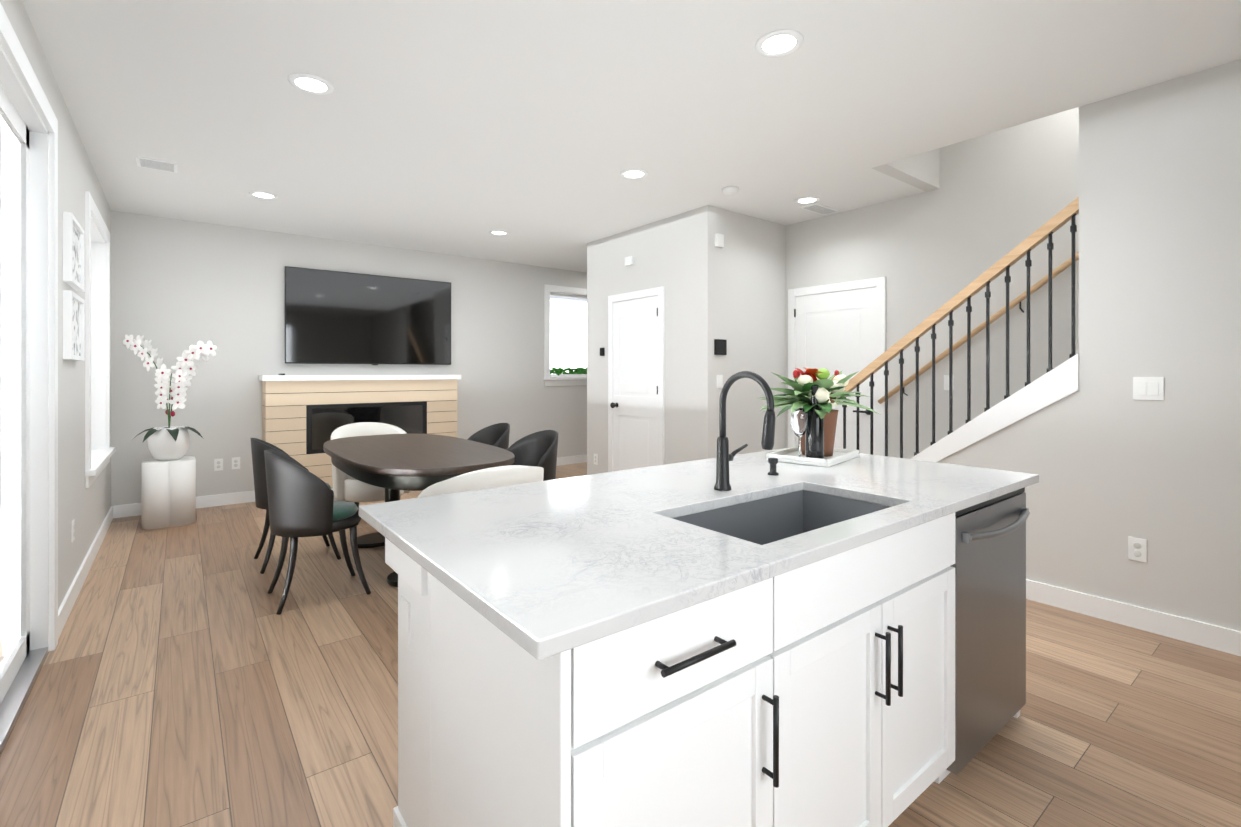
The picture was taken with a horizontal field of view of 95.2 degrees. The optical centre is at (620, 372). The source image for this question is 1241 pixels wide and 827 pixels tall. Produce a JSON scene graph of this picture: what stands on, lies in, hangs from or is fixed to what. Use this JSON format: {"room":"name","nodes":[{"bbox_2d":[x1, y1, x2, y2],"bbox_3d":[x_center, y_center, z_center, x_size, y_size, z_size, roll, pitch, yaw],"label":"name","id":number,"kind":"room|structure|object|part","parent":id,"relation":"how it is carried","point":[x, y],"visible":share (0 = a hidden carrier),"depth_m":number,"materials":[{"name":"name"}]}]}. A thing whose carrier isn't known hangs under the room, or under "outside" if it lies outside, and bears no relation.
{"room":"open-plan kitchen","nodes":[
{"label":"open-plan kitchen","id":0,"kind":"room"},
{"bbox_2d":[0,0,114,671],"bbox_3d":[-1.881,-0.068,1.550,0.200,2.740,9.060,0,0,-38],"label":"wall","id":1,"kind":"structure","parent":0,"point":[86,450],"depth_m":3.00,"materials":[{"name":"white paint"}]},
{"bbox_3d":[-2.122,0.082,1.781,0.046,2.200,1.860,0,0,-38],"label":"sliding door glass","id":2,"kind":"part","parent":1,"relation":"part of","materials":[{"name":"white"}]},
{"bbox_2d":[0,3,57,754],"bbox_3d":[-2.095,0.047,1.802,0.170,2.510,2.200,0,0,-38],"label":"door frame","id":3,"kind":"structure","parent":1,"relation":"attached to","point":[28,115],"depth_m":2.60,"materials":[{"name":"white wood"}]},
{"bbox_2d":[71,519,74,541],"bbox_3d":[-3.109,0.901,3.218,0.008,0.115,0.070,0,0,-38],"label":"electrical outlet","id":4,"kind":"object","parent":1,"relation":"attached to","point":[72,530],"visible":1,"depth_m":3.21,"materials":[{"name":"white plastic"}]},
{"bbox_2d":[63,290,84,360],"bbox_3d":[-3.049,-0.249,3.162,0.034,0.360,0.500,0,0,-38],"label":"picture frame","id":5,"kind":"object","parent":1,"relation":"attached to","point":[73,304],"depth_m":3.11,"materials":[{"name":"white"}]},
{"bbox_2d":[63,212,84,291],"bbox_3d":[-3.049,-0.659,3.162,0.034,0.360,0.500,0,0,-38],"label":"picture frame","id":6,"kind":"object","parent":1,"relation":"attached to","point":[73,233],"depth_m":3.12,"materials":[{"name":"white"}]},
{"bbox_2d":[58,506,112,638],"bbox_3d":[-3.620,1.245,3.879,0.014,0.110,2.950,0,0,-38],"label":"baseboard","id":7,"kind":"structure","parent":1,"relation":"attached to","point":[68,602],"depth_m":3.42,"materials":[{"name":"white wood"}]},
{"bbox_3d":[-3.929,-0.210,4.182,0.200,1.920,1.450,0,0,-38],"label":"window casing","id":8,"kind":"part","parent":1,"relation":"part of","materials":[{"name":"white wood"}]},
{"bbox_2d":[111,210,586,505],"bbox_3d":[-1.720,-0.072,7.288,7.200,2.740,0.200,0,0,-38],"label":"wall","id":9,"kind":"structure","parent":0,"point":[180,286],"depth_m":5.71,"materials":[{"name":"white paint"}]},
{"bbox_2d":[113,490,254,517],"bbox_3d":[-4.079,1.244,5.382,1.135,0.110,0.014,0,0,-38],"label":"baseboard","id":10,"kind":"structure","parent":9,"relation":"attached to","point":[126,510],"depth_m":5.47,"materials":[{"name":"white"}]},
{"bbox_2d":[214,458,222,470],"bbox_3d":[-3.913,0.899,5.514,0.070,0.115,0.008,0,0,-38],"label":"electrical outlet","id":11,"kind":"object","parent":9,"relation":"attached to","point":[218,464],"visible":1,"depth_m":5.51,"materials":[{"name":"white plastic"}]},
{"bbox_2d":[232,457,239,468],"bbox_3d":[-3.802,0.899,5.600,0.070,0.115,0.008,0,0,-38],"label":"electrical outlet","id":12,"kind":"object","parent":9,"relation":"attached to","point":[235,462],"visible":1,"depth_m":5.60,"materials":[{"name":"white plastic"}]},
{"bbox_2d":[285,266,450,364],"bbox_3d":[-2.766,-0.585,6.372,1.755,1.012,0.059,0,0,-38],"label":"tv","id":13,"kind":"object","parent":9,"relation":"attached to","point":[335,317],"visible":0.98,"depth_m":6.28,"materials":[{"name":"black"}]},
{"bbox_3d":[-0.641,-0.507,8.115,1.120,1.390,0.180,0,0,-38],"label":"casing","id":14,"kind":"part","parent":9,"relation":"part of","materials":[{"name":"white wood"}]},
{"bbox_2d":[550,367,586,376],"bbox_3d":[-0.640,-0.002,8.123,0.903,0.146,0.112,0,0,-38],"label":"planter","id":15,"kind":"object","parent":9,"relation":"on","point":[576,372],"visible":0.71,"depth_m":8.01,"materials":[{"name":"green"}]},
{"bbox_3d":[-0.687,-0.522,8.174,0.920,1.200,0.006,0,0,-38],"label":"glass","id":16,"kind":"part","parent":9,"relation":"part of","materials":[{"name":"white"}]},
{"bbox_2d":[556,455,586,465],"bbox_3d":[-0.531,1.243,8.142,3.975,0.110,0.014,0,0,-38],"label":"baseboard","id":17,"kind":"structure","parent":9,"relation":"attached to","point":[571,460],"depth_m":8.01,"materials":[{"name":"white"}]},
{"bbox_2d":[0,462,1240,826],"bbox_3d":[0.882,1.331,3.701,7.500,0.060,9.060,0,0,-38],"label":"floor","id":18,"kind":"structure","parent":0,"point":[188,676],"depth_m":2.17,"materials":[{"name":"brown wood"}]},
{"bbox_2d":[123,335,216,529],"bbox_3d":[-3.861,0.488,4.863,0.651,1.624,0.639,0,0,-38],"label":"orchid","id":19,"kind":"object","parent":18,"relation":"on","point":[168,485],"visible":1,"depth_m":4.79,"materials":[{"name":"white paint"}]},
{"bbox_2d":[147,426,189,460],"bbox_3d":[-3.894,0.613,4.888,0.292,0.280,0.292,0,0,-38],"label":"pot","id":20,"kind":"object","parent":19,"relation":"on","point":[162,446],"depth_m":4.79,"materials":[{"name":"white ceramic"}]},
{"bbox_2d":[123,335,216,442],"bbox_3d":[-3.861,0.129,4.863,0.651,0.906,0.639,0,0,-38],"label":"plant","id":21,"kind":"object","parent":19,"relation":"on","point":[185,366],"depth_m":4.83,"materials":[{"name":"white plant"}]},
{"bbox_2d":[250,438,340,573],"bbox_3d":[-2.265,0.872,3.938,0.517,0.865,0.550,0,0,-38],"label":"dining chair","id":22,"kind":"object","parent":18,"relation":"on","point":[258,447],"visible":0.29,"depth_m":3.72,"materials":[{"name":"black leather"}]},
{"bbox_2d":[264,450,370,614],"bbox_3d":[-1.786,0.872,3.322,0.517,0.865,0.550,0,0,-38],"label":"dining chair","id":23,"kind":"object","parent":18,"relation":"on","point":[302,502],"visible":1,"depth_m":3.10,"materials":[{"name":"black leather"}]},
{"bbox_2d":[259,374,460,489],"bbox_3d":[-2.765,0.655,6.197,1.990,1.287,0.339,0,0,-38],"label":"fireplace","id":24,"kind":"object","parent":18,"relation":"on","point":[304,417],"visible":0.58,"depth_m":5.90,"materials":[{"name":"beige wood"}]},
{"bbox_2d":[331,422,409,524],"bbox_3d":[-2.235,0.885,5.084,0.665,0.830,0.612,0,0,-38],"label":"armchair","id":25,"kind":"object","parent":18,"relation":"on","point":[346,487],"visible":0.35,"depth_m":4.84,"materials":[{"name":"white fabric"}]},
{"bbox_2d":[323,434,514,586],"bbox_3d":[-1.485,0.918,4.038,1.000,0.765,2.000,0,0,-38],"label":"dining table","id":26,"kind":"object","parent":18,"relation":"on","point":[393,465],"visible":0.65,"depth_m":3.61,"materials":[{"name":"brown wood"}]},
{"bbox_2d":[418,465,543,497],"bbox_3d":[-0.731,0.886,3.021,0.665,0.830,0.612,0,0,-38],"label":"armchair","id":27,"kind":"object","parent":18,"relation":"on","point":[499,476],"visible":0.1,"depth_m":2.75,"materials":[{"name":"white fabric"}]},
{"bbox_2d":[467,423,509,449],"bbox_3d":[-1.196,0.872,4.770,0.517,0.865,0.550,0,0,-38],"label":"dining chair","id":28,"kind":"object","parent":18,"relation":"on","point":[497,435],"visible":0.08,"depth_m":4.99,"materials":[{"name":"black leather"}]},
{"bbox_2d":[507,430,558,480],"bbox_3d":[-0.717,0.872,4.155,0.517,0.865,0.550,0,0,-38],"label":"dining chair","id":29,"kind":"object","parent":18,"relation":"on","point":[539,449],"visible":0.25,"depth_m":4.37,"materials":[{"name":"black leather"}]},
{"bbox_2d":[423,571,798,826],"bbox_3d":[-0.038,0.858,1.277,0.585,0.889,0.575,0,0,-38],"label":"base cabinet","id":30,"kind":"object","parent":18,"relation":"on","point":[735,639],"depth_m":1.06,"materials":[{"name":"white wood"}]},
{"bbox_2d":[400,595,410,649],"bbox_3d":[-0.570,0.662,1.500,0.006,0.120,0.070,0,0,-38],"label":"island outlet","id":31,"kind":"object","parent":30,"relation":"attached to","point":[405,600],"depth_m":1.49,"materials":[{"name":"white plastic"}]},
{"bbox_2d":[359,447,1038,662],"bbox_3d":[0.407,0.397,1.867,2.130,0.030,1.030,0,0,-38],"label":"countertop","id":32,"kind":"structure","parent":30,"relation":"on","point":[557,567],"depth_m":1.33,"materials":[{"name":"white stone"}]},
{"bbox_2d":[711,371,778,490],"bbox_3d":[0.425,0.189,1.807,0.150,0.386,0.232,0,0,-38],"label":"faucet","id":33,"kind":"object","parent":32,"relation":"on","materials":[{"name":"black metal"}]},
{"bbox_2d":[759,368,880,466],"bbox_3d":[0.868,0.179,2.538,0.497,0.402,0.515,0,0,-38],"label":"flower arrangement","id":34,"kind":"object","parent":32,"relation":"on","point":[817,394],"visible":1,"depth_m":2.43,"materials":[{"name":"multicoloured plant"}]},
{"bbox_3d":[0.759,0.260,2.401,0.072,0.215,0.072,0,0,-38],"label":"wine glass","id":35,"kind":"part","parent":34,"relation":"part of","materials":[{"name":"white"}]},
{"bbox_2d":[805,385,823,458],"bbox_3d":[0.828,0.210,2.417,0.076,0.315,0.076,0,0,-38],"label":"vase","id":36,"kind":"object","parent":34,"relation":"on","point":[814,434],"depth_m":2.39,"materials":[{"name":"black glass"}]},
{"bbox_2d":[799,491,1029,787],"bbox_3d":[1.098,0.857,2.161,0.639,0.889,0.575,0,0,-38],"label":"base cabinet","id":37,"kind":"object","parent":18,"relation":"on","point":[919,681],"depth_m":1.68,"materials":[{"name":"white wood"}]},
{"bbox_2d":[946,487,1029,774],"bbox_3d":[1.277,0.862,1.953,0.621,0.880,0.134,0,0,-38],"label":"dishwasher","id":38,"kind":"object","parent":37,"relation":"in","point":[989,566],"depth_m":1.90,"materials":[{"name":"silver metal"}]},
{"bbox_2d":[22,0,1240,271],"bbox_3d":[0.941,-1.589,3.745,7.350,0.300,9.060,0,0,-38],"label":"ceiling","id":39,"kind":"structure","parent":0,"point":[464,128],"depth_m":2.98,"materials":[{"name":"white paint"}]},
{"bbox_2d":[135,156,177,172],"bbox_3d":[-3.203,-1.434,3.916,0.220,0.010,0.220,0,0,-38],"label":"ceiling vent","id":40,"kind":"object","parent":39,"relation":"in","point":[156,164],"visible":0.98,"depth_m":3.90,"materials":[{"name":"white metal"}]},
{"bbox_2d":[249,191,277,198],"bbox_3d":[-2.897,-1.436,4.598,0.204,0.006,0.204,0,0,-38],"label":"recessed light","id":41,"kind":"object","parent":39,"relation":"in","point":[262,195],"visible":1,"depth_m":4.59,"materials":[{"name":"white"}]},
{"bbox_2d":[288,73,333,94],"bbox_3d":[-1.543,-1.435,2.826,0.204,0.006,0.204,0,0,-38],"label":"recessed light","id":42,"kind":"object","parent":39,"relation":"in","point":[310,83],"visible":1,"depth_m":2.81,"materials":[{"name":"white plastic"}]},
{"bbox_2d":[489,230,508,234],"bbox_3d":[-1.253,-1.437,5.839,0.204,0.006,0.204,0,0,-38],"label":"recessed light","id":43,"kind":"object","parent":39,"relation":"in","point":[497,232],"visible":0.98,"depth_m":5.82,"materials":[{"name":"white plastic"}]},
{"bbox_2d":[620,169,647,178],"bbox_3d":[0.098,-1.436,4.103,0.204,0.006,0.204,0,0,-38],"label":"recessed light","id":44,"kind":"object","parent":39,"relation":"in","point":[633,173],"visible":1,"depth_m":4.09,"materials":[{"name":"white"}]},
{"bbox_2d":[722,186,738,194],"bbox_3d":[0.861,-1.422,4.443,0.130,0.034,0.130,0,0,-38],"label":"smoke detector","id":45,"kind":"object","parent":39,"relation":"attached to","point":[730,190],"visible":1,"depth_m":4.40,"materials":[{"name":"white plastic"}]},
{"bbox_2d":[755,29,803,56],"bbox_3d":[0.693,-1.435,2.475,0.204,0.006,0.204,0,0,-38],"label":"recessed light","id":46,"kind":"object","parent":39,"relation":"in","point":[778,43],"visible":1,"depth_m":2.47,"materials":[{"name":"white plastic"}]},
{"bbox_2d":[794,196,819,203],"bbox_3d":[1.559,-1.436,4.733,0.204,0.006,0.204,0,0,-38],"label":"recessed light","id":47,"kind":"object","parent":39,"relation":"in","point":[807,199],"visible":1,"depth_m":4.73,"materials":[{"name":"white"}]},
{"bbox_2d":[800,203,838,214],"bbox_3d":[1.755,-1.435,4.987,0.360,0.010,0.160,0,0,-38],"label":"ceiling vent","id":48,"kind":"object","parent":39,"relation":"in","point":[819,209],"visible":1,"depth_m":4.97,"materials":[{"name":"white metal"}]},
{"bbox_2d":[587,205,785,474],"bbox_3d":[1.395,-0.071,6.528,3.217,2.740,1.874,0,0,-38],"label":"wall block","id":49,"kind":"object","parent":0,"point":[686,316],"visible":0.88,"depth_m":5.31,"materials":[{"name":"white paint"}]},
{"bbox_2d":[872,148,938,191],"bbox_3d":[2.133,-1.820,4.216,0.850,0.760,0.100,0,0,-38],"label":"wall","id":50,"kind":"structure","parent":0,"point":[920,171],"depth_m":4.25,"materials":[{"name":"white paint"}]},
{"bbox_2d":[786,107,1078,458],"bbox_3d":[3.297,-0.449,3.444,0.201,3.500,5.390,0,0,-38],"label":"wall","id":51,"kind":"structure","parent":0,"point":[866,286],"depth_m":4.42,"materials":[{"name":"white paint"}]},
{"bbox_3d":[1.916,0.247,5.132,0.068,2.105,0.960,0,0,-38],"label":"door under stair","id":52,"kind":"part","parent":51,"relation":"part of","materials":[{"name":"white"}]},
{"bbox_3d":[2.811,-0.516,3.972,0.082,1.569,2.045,0,0,-38],"label":"wall handrail","id":53,"kind":"part","parent":51,"relation":"part of","materials":[{"name":"brown wood"}]},
{"bbox_2d":[910,59,1240,630],"bbox_3d":[2.849,-0.219,2.676,0.112,3.040,4.727,0,0,-38],"label":"wall","id":54,"kind":"structure","parent":0,"point":[1159,229],"depth_m":2.85,"materials":[{"name":"white paint"}]},
{"bbox_2d":[842,196,1078,457],"bbox_3d":[2.102,-0.006,3.646,0.060,1.944,1.483,0,0,-38],"label":"stair railing","id":55,"kind":"object","parent":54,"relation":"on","point":[1050,227],"visible":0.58,"depth_m":3.54,"materials":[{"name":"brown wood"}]},
{"bbox_2d":[1026,579,1240,655],"bbox_3d":[2.880,1.246,2.554,0.014,0.110,4.497,0,0,-38],"label":"baseboard","id":56,"kind":"structure","parent":54,"relation":"attached to","point":[1219,638],"depth_m":2.87,"materials":[{"name":"white wood"}]},
{"bbox_2d":[1128,537,1146,562],"bbox_3d":[2.629,0.901,2.881,0.008,0.115,0.070,0,0,-38],"label":"outlet","id":57,"kind":"object","parent":54,"relation":"attached to","point":[1137,549],"visible":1,"depth_m":2.88,"materials":[{"name":"white plastic"}]},
{"bbox_2d":[1133,377,1163,399],"bbox_3d":[2.653,0.081,2.848,0.009,0.115,0.115,0,0,-38],"label":"light switch","id":58,"kind":"object","parent":54,"relation":"attached to","point":[1148,388],"visible":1,"depth_m":2.85,"materials":[{"name":"white plastic"}]}
]}

